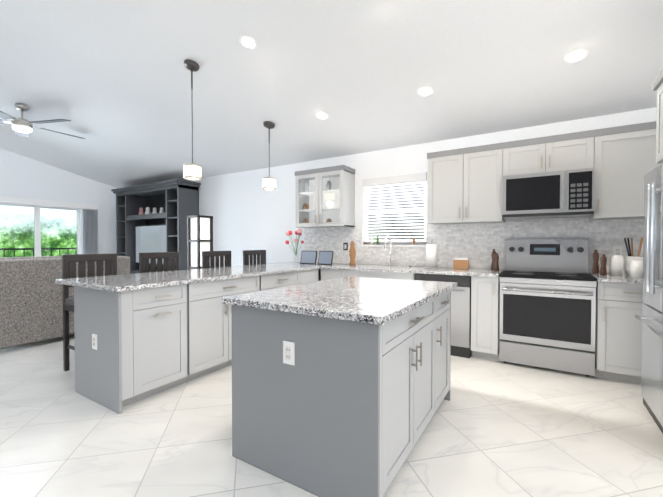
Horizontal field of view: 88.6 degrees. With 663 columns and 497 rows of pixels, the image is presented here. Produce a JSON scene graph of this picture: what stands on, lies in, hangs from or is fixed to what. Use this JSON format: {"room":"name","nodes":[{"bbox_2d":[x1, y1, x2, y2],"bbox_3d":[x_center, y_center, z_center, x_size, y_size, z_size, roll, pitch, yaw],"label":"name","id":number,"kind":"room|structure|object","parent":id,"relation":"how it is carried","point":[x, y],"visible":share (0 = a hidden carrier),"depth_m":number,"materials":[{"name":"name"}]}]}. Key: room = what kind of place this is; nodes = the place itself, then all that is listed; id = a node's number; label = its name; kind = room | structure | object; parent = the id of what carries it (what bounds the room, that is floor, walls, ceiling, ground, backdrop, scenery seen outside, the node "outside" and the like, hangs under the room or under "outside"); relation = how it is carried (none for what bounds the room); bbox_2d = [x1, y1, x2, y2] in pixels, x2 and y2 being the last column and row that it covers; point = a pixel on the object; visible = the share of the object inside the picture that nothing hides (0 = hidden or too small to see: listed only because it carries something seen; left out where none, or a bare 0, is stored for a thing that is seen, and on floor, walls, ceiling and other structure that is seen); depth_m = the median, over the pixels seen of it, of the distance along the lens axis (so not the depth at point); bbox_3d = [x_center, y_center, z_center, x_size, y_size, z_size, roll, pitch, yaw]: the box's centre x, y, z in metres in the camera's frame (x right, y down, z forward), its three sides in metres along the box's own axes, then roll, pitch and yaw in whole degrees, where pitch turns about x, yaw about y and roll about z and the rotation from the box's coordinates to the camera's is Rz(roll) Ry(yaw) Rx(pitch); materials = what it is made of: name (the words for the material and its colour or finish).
{"room":"kitchen","nodes":[
{"label":"kitchen","id":0,"kind":"room"},
{"bbox_2d":[0,148,117,253],"bbox_3d":[-7.175,-1.078,5.412,0.200,4.446,7.260,1,1,32],"label":"wall","id":1,"kind":"structure","parent":0,"point":[21,176],"depth_m":7.44,"materials":[{"name":"paint"}]},
{"bbox_2d":[0,203,79,255],"bbox_3d":[-6.536,0.115,6.445,0.060,2.030,3.040,1,1,32],"label":"door","id":2,"kind":"structure","parent":1,"relation":"in","point":[37,250],"depth_m":7.08,"materials":[{"name":"white"}]},
{"bbox_2d":[0,196,98,253],"bbox_3d":[-6.360,0.049,6.471,0.088,2.100,3.470,1,1,32],"label":"window blinds","id":3,"kind":"object","parent":1,"relation":"attached to","point":[25,201],"visible":0.67,"depth_m":7.41,"materials":[{"name":"white fabric"}]},
{"bbox_2d":[0,336,662,496],"bbox_3d":[-2.647,1.235,2.768,10.720,0.100,7.460,1,1,32],"label":"floor","id":4,"kind":"structure","parent":0,"point":[494,428],"depth_m":2.11,"materials":[{"name":"tile"}]},
{"bbox_2d":[0,256,129,348],"bbox_3d":[-4.200,0.640,3.765,0.980,1.060,3.340,1,1,32],"label":"sofa","id":5,"kind":"object","parent":4,"relation":"on","point":[31,302],"visible":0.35,"depth_m":3.98,"materials":[{"name":"grey fabric"}]},
{"bbox_2d":[62,253,116,370],"bbox_3d":[-2.264,0.616,3.346,0.466,1.120,0.480,1,1,32],"label":"bar chair","id":6,"kind":"object","parent":4,"relation":"on","point":[69,261],"visible":0.38,"depth_m":3.31,"materials":[{"name":"grey wood"}]},
{"bbox_2d":[74,283,197,413],"bbox_3d":[-1.654,0.741,2.883,0.700,0.884,0.630,1,1,32],"label":"base cabinet","id":7,"kind":"object","parent":4,"relation":"on","point":[132,346],"depth_m":2.64,"materials":[{"name":"grey wood"}]},
{"bbox_2d":[111,179,200,273],"bbox_3d":[-3.826,-0.108,7.311,2.460,2.450,0.526,1,1,32],"label":"entertainment center","id":8,"kind":"object","parent":4,"relation":"on","point":[177,200],"visible":0.33,"depth_m":7.05,"materials":[{"name":"grey wood"}]},
{"bbox_2d":[135,224,165,271],"bbox_3d":[-3.828,-0.004,7.310,1.320,0.999,0.180,1,1,32],"label":"tv","id":9,"kind":"object","parent":8,"relation":"in","point":[150,238],"visible":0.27,"depth_m":7.32,"materials":[{"name":"black plastic"}]},
{"bbox_2d":[139,207,163,214],"bbox_3d":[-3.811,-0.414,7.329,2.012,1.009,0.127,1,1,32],"label":"figurines","id":10,"kind":"object","parent":8,"relation":"in","point":[147,211],"visible":0.33,"depth_m":7.41,"materials":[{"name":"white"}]},
{"bbox_2d":[139,252,178,272],"bbox_3d":[-1.881,0.607,3.967,0.466,1.120,0.480,1,1,32],"label":"bar chair","id":11,"kind":"object","parent":4,"relation":"on","point":[144,258],"visible":0.25,"depth_m":4.04,"materials":[{"name":"grey wood"}]},
{"bbox_2d":[187,215,212,269],"bbox_3d":[-1.980,0.330,5.129,0.260,1.640,0.260,1,1,32],"label":"floor lamp","id":12,"kind":"object","parent":4,"relation":"on","point":[201,240],"visible":0.54,"depth_m":5.06,"materials":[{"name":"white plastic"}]},
{"bbox_2d":[202,251,230,268],"bbox_3d":[-1.435,0.596,4.690,0.466,1.120,0.480,1,1,32],"label":"bar chair","id":13,"kind":"object","parent":4,"relation":"on","point":[210,259],"visible":0.27,"depth_m":4.77,"materials":[{"name":"grey wood"}]},
{"bbox_2d":[198,275,265,376],"bbox_3d":[-1.294,0.732,3.466,0.700,0.884,1.020,1,1,32],"label":"base cabinet","id":14,"kind":"object","parent":4,"relation":"on","point":[214,317],"depth_m":3.18,"materials":[{"name":"grey wood"}]},
{"bbox_2d":[243,250,265,264],"bbox_3d":[-1.046,0.587,5.320,0.466,1.120,0.480,1,1,32],"label":"bar chair","id":15,"kind":"object","parent":4,"relation":"on","point":[249,257],"visible":0.29,"depth_m":5.40,"materials":[{"name":"grey wood"}]},
{"bbox_2d":[266,271,301,289],"bbox_3d":[-0.895,0.722,4.112,0.700,0.884,0.779,1,1,32],"label":"base cabinet","id":16,"kind":"object","parent":4,"relation":"on","point":[279,280],"depth_m":3.98,"materials":[{"name":"grey wood"}]},
{"bbox_2d":[302,269,317,283],"bbox_3d":[-0.598,0.715,4.593,0.700,0.884,0.470,1,1,32],"label":"base cabinet","id":17,"kind":"object","parent":4,"relation":"on","point":[308,276],"depth_m":4.43,"materials":[{"name":"grey wood"}]},
{"bbox_2d":[55,262,338,291],"bbox_3d":[-1.080,0.264,4.011,0.985,0.035,3.245,1,1,32],"label":"countertop","id":18,"kind":"structure","parent":17,"relation":"on","point":[122,282],"depth_m":3.14,"materials":[{"name":"stone"}]},
{"bbox_2d":[285,229,303,261],"bbox_3d":[-0.541,-0.041,5.306,0.266,0.535,0.307,1,1,32],"label":"flower vase","id":19,"kind":"object","parent":18,"relation":"on","point":[297,232],"visible":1,"depth_m":5.29,"materials":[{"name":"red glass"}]},
{"bbox_2d":[300,251,316,263],"bbox_3d":[-0.333,0.131,5.092,0.280,0.199,0.088,1,1,32],"label":"picture frame","id":20,"kind":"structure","parent":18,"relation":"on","point":[308,257],"depth_m":5.07,"materials":[{"name":"black plastic"}]},
{"bbox_2d":[318,251,333,264],"bbox_3d":[-0.078,0.134,4.934,0.240,0.199,0.088,1,1,32],"label":"picture frame","id":21,"kind":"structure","parent":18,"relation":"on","point":[325,257],"depth_m":4.91,"materials":[{"name":"black plastic"}]},
{"bbox_2d":[321,269,344,280],"bbox_3d":[0.190,0.714,4.767,0.380,0.884,0.656,1,1,32],"label":"base cabinet","id":22,"kind":"object","parent":4,"relation":"on","point":[326,274],"depth_m":4.49,"materials":[{"name":"grey wood"}]},
{"bbox_2d":[230,290,450,496],"bbox_3d":[0.184,0.750,2.295,0.959,0.885,1.400,1,1,32],"label":"kitchen island","id":23,"kind":"object","parent":4,"relation":"on","point":[325,407],"visible":0.9,"depth_m":1.70,"materials":[{"name":"grey wood"}]},
{"bbox_2d":[222,276,456,324],"bbox_3d":[0.181,0.289,2.296,0.985,0.035,1.470,1,1,32],"label":"island countertop","id":24,"kind":"structure","parent":23,"relation":"on","point":[380,301],"depth_m":1.92,"materials":[{"name":"stone"}]},
{"bbox_2d":[345,270,415,279],"bbox_3d":[0.714,0.718,4.444,0.969,0.884,0.656,1,1,32],"label":"base cabinet","id":25,"kind":"object","parent":4,"relation":"on","point":[372,274],"depth_m":4.13,"materials":[{"name":"grey wood"}]},
{"bbox_2d":[415,273,471,357],"bbox_3d":[1.347,0.726,3.971,0.595,0.881,0.606,1,1,32],"label":"dishwasher","id":26,"kind":"object","parent":4,"relation":"on","point":[460,319],"visible":0.38,"depth_m":3.65,"materials":[{"name":"silver metal"}]},
{"bbox_2d":[470,276,499,360],"bbox_3d":[1.756,0.728,3.801,0.270,0.884,0.656,1,1,32],"label":"base cabinet","id":27,"kind":"object","parent":4,"relation":"on","point":[485,291],"depth_m":3.53,"materials":[{"name":"grey wood"}]},
{"bbox_2d":[499,239,596,376],"bbox_3d":[2.181,0.539,3.478,0.784,1.270,0.705,1,1,32],"label":"range","id":28,"kind":"object","parent":4,"relation":"on","point":[547,318],"visible":0.98,"depth_m":3.29,"materials":[{"name":"silver metal"}]},
{"bbox_2d":[595,281,643,383],"bbox_3d":[2.745,0.737,3.191,0.474,0.884,0.656,1,1,32],"label":"base cabinet","id":29,"kind":"object","parent":4,"relation":"on","point":[618,342],"depth_m":2.96,"materials":[{"name":"grey wood"}]},
{"bbox_2d":[320,264,642,283],"bbox_3d":[1.708,0.267,3.800,3.978,0.035,0.675,1,1,32],"label":"countertop","id":30,"kind":"structure","parent":29,"relation":"on","point":[623,278],"depth_m":3.84,"materials":[{"name":"stone"}]},
{"bbox_2d":[349,241,355,264],"bbox_3d":[0.298,0.063,4.800,0.100,0.340,0.100,1,1,32],"label":"pepper mill","id":31,"kind":"object","parent":30,"relation":"on","point":[352,252],"visible":1,"depth_m":4.77,"materials":[{"name":"brown wood"}]},
{"bbox_2d":[384,236,411,265],"bbox_3d":[0.877,0.033,4.507,0.324,0.410,0.239,1,1,32],"label":"sink faucet","id":32,"kind":"object","parent":30,"relation":"on","point":[390,264],"visible":1,"depth_m":4.61,"materials":[{"name":"silver metal"}]},
{"bbox_2d":[425,241,437,267],"bbox_3d":[1.255,0.072,4.256,0.158,0.340,0.160,1,1,32],"label":"paper towel","id":33,"kind":"object","parent":30,"relation":"on","point":[431,255],"visible":1,"depth_m":4.20,"materials":[{"name":"white paper"}]},
{"bbox_2d":[453,258,468,269],"bbox_3d":[1.541,0.180,4.035,0.160,0.130,0.080,1,1,32],"label":"napkin holder","id":34,"kind":"object","parent":30,"relation":"on","point":[460,263],"visible":1,"depth_m":4.00,"materials":[{"name":"brown wood"}]},
{"bbox_2d":[491,249,495,269],"bbox_3d":[1.883,0.126,3.940,0.060,0.240,0.060,1,1,32],"label":"pepper mill","id":35,"kind":"object","parent":30,"relation":"on","point":[493,252],"visible":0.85,"depth_m":3.93,"materials":[{"name":"brown wood"}]},
{"bbox_2d":[493,253,498,270],"bbox_3d":[1.854,0.148,3.817,0.060,0.200,0.060,1,1,32],"label":"pepper mill","id":36,"kind":"object","parent":30,"relation":"on","point":[496,261],"visible":1,"depth_m":3.80,"materials":[{"name":"brown wood"}]},
{"bbox_2d":[592,250,598,273],"bbox_3d":[2.683,0.134,3.447,0.060,0.240,0.060,1,1,32],"label":"pepper mill","id":37,"kind":"object","parent":30,"relation":"on","point":[595,269],"visible":1,"depth_m":3.43,"materials":[{"name":"brown wood"}]},
{"bbox_2d":[599,254,606,274],"bbox_3d":[2.652,0.156,3.313,0.060,0.200,0.060,1,1,32],"label":"pepper mill","id":38,"kind":"object","parent":30,"relation":"on","point":[603,262],"visible":1,"depth_m":3.30,"materials":[{"name":"brown wood"}]},
{"bbox_2d":[610,255,622,274],"bbox_3d":[2.758,0.161,3.283,0.100,0.190,0.100,1,1,32],"label":"canister","id":39,"kind":"object","parent":30,"relation":"on","point":[616,264],"visible":1,"depth_m":3.25,"materials":[{"name":"white ceramic"}]},
{"bbox_2d":[624,238,642,274],"bbox_3d":[2.919,0.075,3.280,0.144,0.361,0.146,1,1,32],"label":"utensil crock","id":40,"kind":"object","parent":30,"relation":"on","point":[629,258],"visible":0.65,"depth_m":3.27,"materials":[{"name":"white ceramic"}]},
{"bbox_2d":[630,260,642,277],"bbox_3d":[2.776,0.184,3.084,0.100,0.150,0.100,1,1,32],"label":"canister","id":41,"kind":"object","parent":30,"relation":"on","point":[636,268],"visible":0.88,"depth_m":3.05,"materials":[{"name":"white ceramic"}]},
{"bbox_2d":[635,163,662,432],"bbox_3d":[2.442,0.321,2.023,0.832,1.750,0.920,1,1,32],"label":"fridge","id":42,"kind":"object","parent":4,"relation":"on","point":[651,319],"visible":1,"depth_m":2.27,"materials":[{"name":"grey metal"}]},
{"bbox_2d":[0,0,662,187],"bbox_3d":[-2.647,-2.237,2.716,10.720,1.836,7.460,1,1,32],"label":"ceiling","id":43,"kind":"structure","parent":0,"point":[110,80],"depth_m":3.39,"materials":[{"name":"paint"}]},
{"bbox_2d":[0,104,84,138],"bbox_3d":[-4.325,-1.824,4.813,1.485,0.355,1.428,1,1,32],"label":"ceiling fan","id":44,"kind":"object","parent":43,"relation":"hanging from","point":[21,127],"visible":1,"depth_m":4.71,"materials":[{"name":"silver metal"}]},
{"bbox_2d":[183,59,200,180],"bbox_3d":[-1.430,-1.305,3.483,0.174,1.188,0.174,1,1,32],"label":"pendant light","id":45,"kind":"object","parent":43,"relation":"hanging from","point":[191,171],"visible":0.98,"depth_m":3.44,"materials":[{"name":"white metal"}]},
{"bbox_2d":[239,35,257,49],"bbox_3d":[-0.755,-1.870,3.082,0.170,0.038,0.166,1,1,32],"label":"recessed light","id":46,"kind":"object","parent":43,"relation":"in","point":[247,42],"visible":1,"depth_m":3.08,"materials":[{"name":"white plastic"}]},
{"bbox_2d":[263,121,275,189],"bbox_3d":[-0.820,-1.216,4.472,0.174,0.871,0.174,1,1,32],"label":"pendant light","id":47,"kind":"object","parent":43,"relation":"hanging from","point":[269,182],"visible":1,"depth_m":4.42,"materials":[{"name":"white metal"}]},
{"bbox_2d":[315,112,328,119],"bbox_3d":[-0.115,-1.610,4.125,0.170,0.038,0.166,1,1,32],"label":"recessed light","id":48,"kind":"object","parent":43,"relation":"in","point":[322,115],"visible":1,"depth_m":4.12,"materials":[{"name":"white"}]},
{"bbox_2d":[417,86,433,96],"bbox_3d":[0.958,-1.600,3.463,0.170,0.038,0.166,1,1,32],"label":"recessed light","id":49,"kind":"object","parent":43,"relation":"in","point":[424,91],"visible":1,"depth_m":3.46,"materials":[{"name":"white plastic"}]},
{"bbox_2d":[564,48,588,62],"bbox_3d":[2.021,-1.590,2.807,0.170,0.038,0.166,1,1,32],"label":"recessed light","id":50,"kind":"object","parent":43,"relation":"in","point":[576,55],"visible":1,"depth_m":2.80,"materials":[{"name":"white plastic"}]},
{"bbox_2d":[187,107,656,280],"bbox_3d":[-0.740,-1.084,5.823,10.720,4.446,0.200,1,1,32],"label":"wall","id":51,"kind":"structure","parent":0,"point":[245,210],"depth_m":5.70,"materials":[{"name":"paint"}]},
{"bbox_2d":[295,165,354,227],"bbox_3d":[-0.111,-0.745,5.095,0.860,0.850,0.379,1,1,32],"label":"upper cabinet","id":52,"kind":"object","parent":51,"relation":"attached to","point":[325,197],"visible":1,"depth_m":5.01,"materials":[{"name":"grey paint"}]},
{"bbox_2d":[361,181,426,246],"bbox_3d":[0.882,-0.515,4.766,0.980,0.980,0.150,1,1,32],"label":"kitchen window","id":53,"kind":"structure","parent":51,"relation":"in","point":[399,244],"depth_m":4.78,"materials":[{"name":"white"}]},
{"bbox_2d":[371,236,414,244],"bbox_3d":[0.846,-0.116,4.732,0.660,0.120,0.038,1,1,32],"label":"bottle","id":54,"kind":"object","parent":53,"relation":"on","point":[377,240],"visible":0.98,"depth_m":4.83,"materials":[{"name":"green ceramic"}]},
{"bbox_2d":[362,172,426,241],"bbox_3d":[0.866,-0.544,4.740,0.930,0.918,0.080,1,1,32],"label":"window blind","id":55,"kind":"object","parent":53,"relation":"attached to","point":[408,179],"visible":0.9,"depth_m":4.72,"materials":[{"name":"white plastic"}]},
{"bbox_2d":[427,143,504,224],"bbox_3d":[1.605,-0.730,4.054,0.815,0.850,0.346,1,1,32],"label":"upper cabinet","id":56,"kind":"object","parent":51,"relation":"attached to","point":[464,185],"depth_m":3.89,"materials":[{"name":"grey paint"}]},
{"bbox_2d":[304,218,643,273],"bbox_3d":[1.575,-0.044,4.278,4.739,0.568,0.021,1,1,32],"label":"tile backsplash","id":57,"kind":"structure","parent":51,"relation":"attached to","point":[475,244],"depth_m":4.13,"materials":[{"name":"tile"}]},
{"bbox_2d":[503,130,594,175],"bbox_3d":[2.288,-0.963,3.629,0.790,0.370,0.346,1,1,32],"label":"upper cabinet","id":58,"kind":"object","parent":51,"relation":"attached to","point":[570,151],"depth_m":3.46,"materials":[{"name":"grey paint"}]},
{"bbox_2d":[502,168,593,219],"bbox_3d":[2.257,-0.552,3.585,0.780,0.440,0.466,1,1,32],"label":"microwave","id":59,"kind":"object","parent":58,"relation":"attached to","point":[561,194],"visible":1,"depth_m":3.41,"materials":[{"name":"silver metal"}]},
{"bbox_2d":[589,121,661,219],"bbox_3d":[2.844,-0.718,3.290,0.515,0.850,0.346,1,1,32],"label":"upper cabinet","id":60,"kind":"object","parent":51,"relation":"attached to","point":[623,154],"depth_m":3.17,"materials":[{"name":"grey paint"}]},
{"label":"outside","id":61,"kind":"structure","parent":0,"visible":0},
{"bbox_2d":[0,248,76,256],"bbox_3d":[-8.597,0.604,8.864,5.780,1.220,18.000,1,1,32],"label":"railing","id":62,"kind":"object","parent":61,"point":[24,249],"depth_m":9.25,"materials":[{"name":"black metal"}]},
{"bbox_2d":[0,205,76,257],"bbox_3d":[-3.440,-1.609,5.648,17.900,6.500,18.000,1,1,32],"label":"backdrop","id":63,"kind":"structure","parent":61,"point":[60,218],"depth_m":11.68,"materials":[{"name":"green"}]},
{"bbox_3d":[1.777,-0.995,-0.113,0.200,4.446,7.260,1,1,32],"label":"wall","id":64,"kind":"structure","parent":0,"visible":0},
{"bbox_2d":[653,69,662,162],"bbox_3d":[2.441,-0.897,1.906,0.781,0.590,0.830,1,1,32],"label":"upper cabinet","id":65,"kind":"object","parent":64,"relation":"attached to","point":[658,84],"visible":1,"depth_m":2.38,"materials":[{"name":"grey paint"}]}
]}

